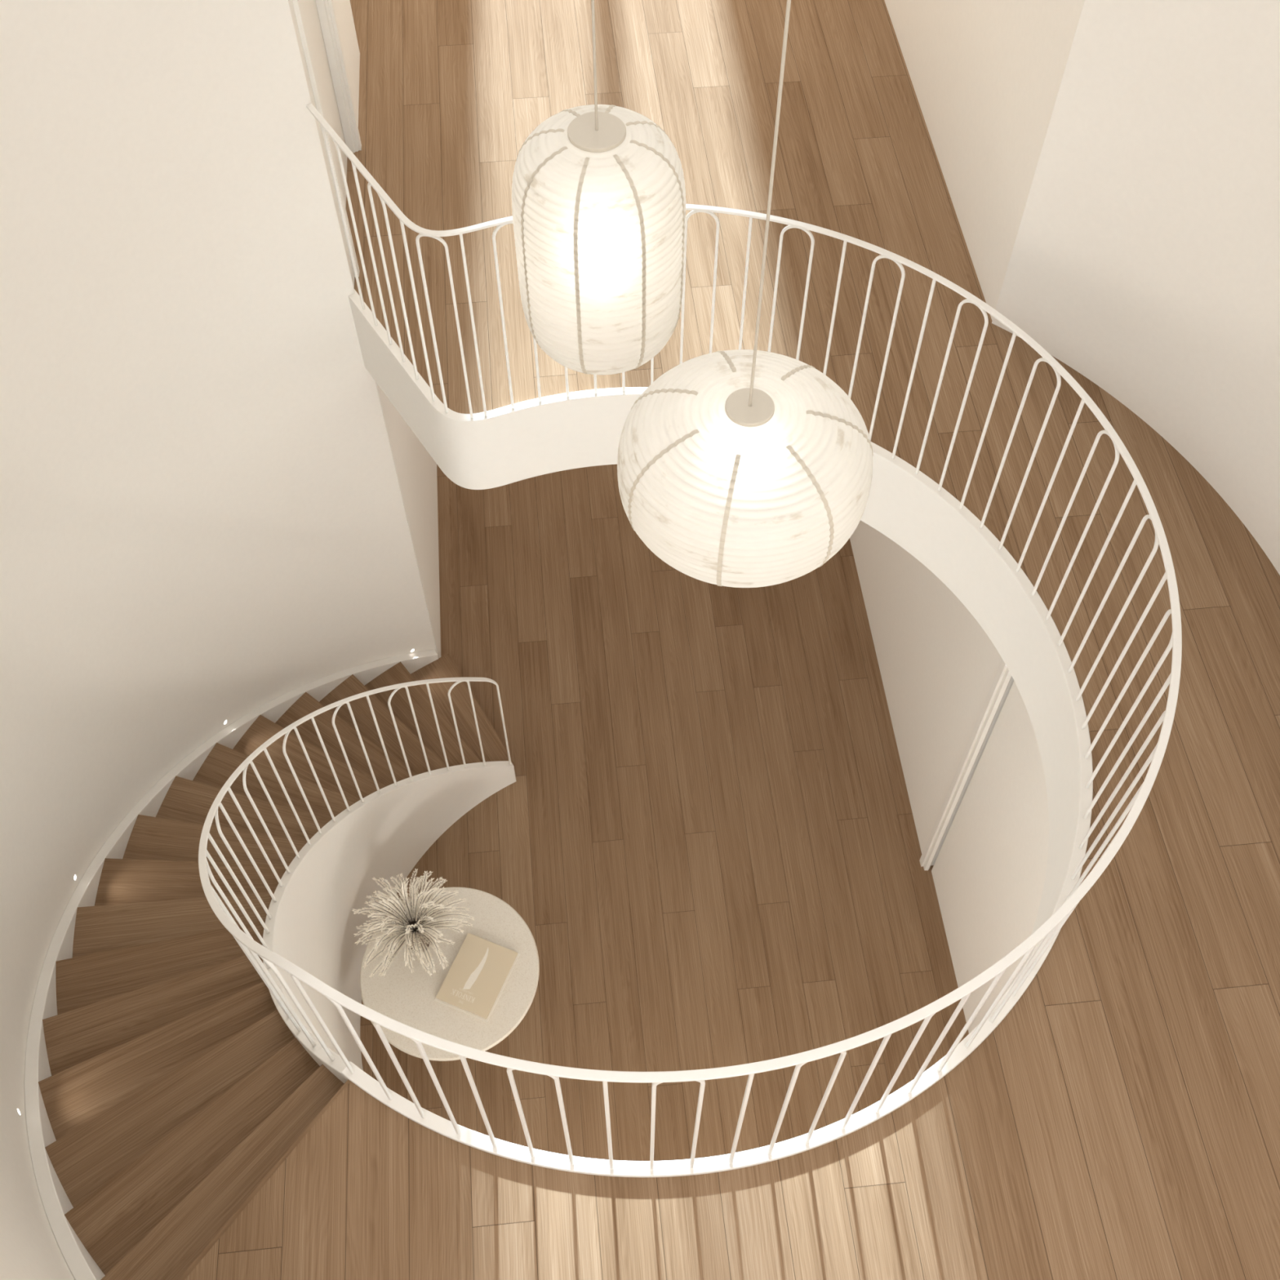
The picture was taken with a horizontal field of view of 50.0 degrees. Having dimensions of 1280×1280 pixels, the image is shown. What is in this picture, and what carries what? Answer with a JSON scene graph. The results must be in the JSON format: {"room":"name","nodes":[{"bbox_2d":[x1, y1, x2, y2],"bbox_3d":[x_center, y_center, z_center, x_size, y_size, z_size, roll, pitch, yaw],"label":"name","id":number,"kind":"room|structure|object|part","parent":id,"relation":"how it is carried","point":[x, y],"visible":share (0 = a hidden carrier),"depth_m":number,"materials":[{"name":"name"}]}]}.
{"room":"stairwell","nodes":[
{"label":"stairwell","id":0,"kind":"room"},
{"bbox_2d":[0,0,440,1279],"bbox_3d":[-2.260,-3.965,5.908,1.670,9.335,13.512,-5,57,-3],"label":"wall","id":1,"kind":"structure","parent":0,"point":[203,522],"depth_m":5.66,"materials":[{"name":"white paint"}]},
{"bbox_2d":[16,1107,21,1115],"bbox_3d":[-2.165,1.643,4.775,0.013,0.031,0.031,-25,60,-15],"label":"step light","id":2,"kind":"object","parent":1,"relation":"attached to","point":[17,1108],"visible":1,"depth_m":4.78,"materials":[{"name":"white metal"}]},
{"bbox_2d":[299,0,346,208],"bbox_3d":[-1.416,-2.861,5.192,0.061,3.047,0.895,-5,57,-3],"label":"door","id":3,"kind":"structure","parent":1,"relation":"in","point":[309,11],"depth_m":6.11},
{"bbox_2d":[292,0,361,276],"bbox_3d":[-1.351,-2.876,5.186,0.069,3.080,0.939,-5,57,-3],"label":"trim","id":4,"kind":"structure","parent":1,"relation":"attached to","point":[326,10],"depth_m":6.18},
{"bbox_2d":[360,464,968,1160],"bbox_3d":[-0.119,0.500,8.622,5.400,0.100,11.800,-5,57,-3],"label":"floor","id":5,"kind":"structure","parent":0,"point":[704,839],"depth_m":8.11,"materials":[{"name":"brown wood"}]},
{"bbox_2d":[24,649,515,1279],"bbox_3d":[-1.641,1.083,6.307,1.691,3.133,4.228,2,57,1],"label":"staircase","id":6,"kind":"structure","parent":5,"relation":"on","point":[166,1083],"depth_m":5.63,"materials":[{"name":"brown wood"}]},
{"bbox_2d":[198,103,1182,1170],"bbox_3d":[0.040,0.623,5.897,3.168,3.917,3.600,6,57,4],"label":"balustrade","id":7,"kind":"object","parent":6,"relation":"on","point":[1052,926],"visible":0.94,"depth_m":4.51,"materials":[{"name":"white metal"}]},
{"bbox_2d":[360,887,539,1061],"bbox_3d":[-0.958,1.865,7.219,0.901,0.750,0.901,-5,57,-3],"label":"round table","id":8,"kind":"object","parent":5,"relation":"on","point":[406,997],"visible":0.64,"depth_m":6.87,"materials":[{"name":"stone"}]},
{"bbox_2d":[351,868,474,977],"bbox_3d":[-1.117,1.392,6.779,0.600,0.503,0.596,-5,57,-3],"label":"dried plant","id":9,"kind":"object","parent":8,"relation":"on","point":[415,935],"visible":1,"depth_m":6.68,"materials":[{"name":"plant"}]},
{"bbox_2d":[434,933,519,1022],"bbox_3d":[-0.813,1.682,6.874,0.292,0.028,0.378,19,59,12],"label":"book","id":10,"kind":"object","parent":8,"relation":"on","point":[475,981],"visible":1,"depth_m":6.86,"materials":[{"name":"beige paper"}]},
{"bbox_2d":[462,947,488,989],"bbox_3d":[-0.810,1.649,6.879,0.038,0.001,0.247,24,60,15],"label":"print","id":11,"kind":"object","parent":10,"relation":"on","point":[478,966],"depth_m":6.88},
{"bbox_2d":[185,0,1279,1279],"bbox_3d":[0.143,-2.608,7.090,4.320,0.400,15.150,-5,57,-3],"label":"floor","id":12,"kind":"structure","parent":0,"point":[1121,1121],"depth_m":5.03,"materials":[{"name":"brown wood"}]},
{"bbox_2d":[341,288,1093,1177],"bbox_3d":[0.218,0.064,5.347,2.706,0.446,3.903,-5,57,-3],"label":"balcony edge fascia","id":13,"kind":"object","parent":12,"relation":"attached to","point":[506,446],"depth_m":5.52,"materials":[{"name":"white paint"}]},
{"bbox_2d":[849,0,1084,865],"bbox_3d":[1.318,-4.956,7.902,0.327,7.085,10.384,-5,57,-3],"label":"wall","id":14,"kind":"structure","parent":0,"point":[986,76],"depth_m":6.54,"materials":[{"name":"white paint"}]},
{"bbox_2d":[919,658,1012,870],"bbox_3d":[1.661,0.553,6.891,0.048,2.735,0.101,-5,57,-3],"label":"trim","id":15,"kind":"structure","parent":14,"relation":"attached to","point":[1002,677],"depth_m":6.92,"materials":[{"name":"white wood"}]},
{"bbox_2d":[991,0,1279,575],"bbox_3d":[2.316,-2.077,3.035,0.611,6.600,2.847,-19,59,-12],"label":"wall","id":16,"kind":"structure","parent":0,"point":[1144,260],"depth_m":5.12,"materials":[{"name":"white paint"}]},
{"bbox_3d":[0.075,-2.581,-0.670,5.700,0.150,7.050,-5,57,-3],"label":"ceiling","id":17,"kind":"structure","parent":0,"visible":0},
{"bbox_2d":[511,0,685,374],"bbox_3d":[-0.100,-2.062,1.805,0.424,4.558,0.424,22,60,14],"label":"paper lantern","id":18,"kind":"object","parent":17,"relation":"hanging from","point":[598,191],"visible":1,"depth_m":3.23,"materials":[{"name":"white paper"}]},
{"bbox_3d":[-0.100,-2.242,1.530,0.006,3.901,0.006,-5,57,-3],"label":"cord","id":19,"kind":"part","parent":18,"relation":"part of","materials":[{"name":"fabric"}]},
{"bbox_2d":[617,0,873,587],"bbox_3d":[0.226,-1.476,1.311,0.552,4.375,0.552,-40,65,-23],"label":"paper lantern","id":20,"kind":"object","parent":17,"relation":"hanging from","point":[737,468],"visible":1,"depth_m":2.82,"materials":[{"name":"white paper"}]},
{"bbox_3d":[0.226,-0.377,2.988,0.552,0.365,0.552,-5,57,-3],"label":"lamp shade","id":21,"kind":"part","parent":20,"relation":"part of","materials":[{"name":"paper"}]},
{"bbox_3d":[0.226,-1.579,1.155,0.006,4.001,0.006,-5,57,-3],"label":"cord","id":22,"kind":"part","parent":20,"relation":"part of","materials":[{"name":"fabric"}]},
{"bbox_3d":[2.097,2.517,5.604,0.240,2.735,4.716,-5,57,-3],"label":"wall","id":23,"kind":"structure","parent":0,"visible":0},
{"bbox_2d":[931,680,1048,1033],"bbox_3d":[1.953,2.543,5.587,0.054,2.735,4.683,-5,57,-3],"label":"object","id":24,"kind":"structure","parent":23,"relation":"in","point":[988,870],"depth_m":6.71,"materials":[{"name":"white paint"}]}
]}

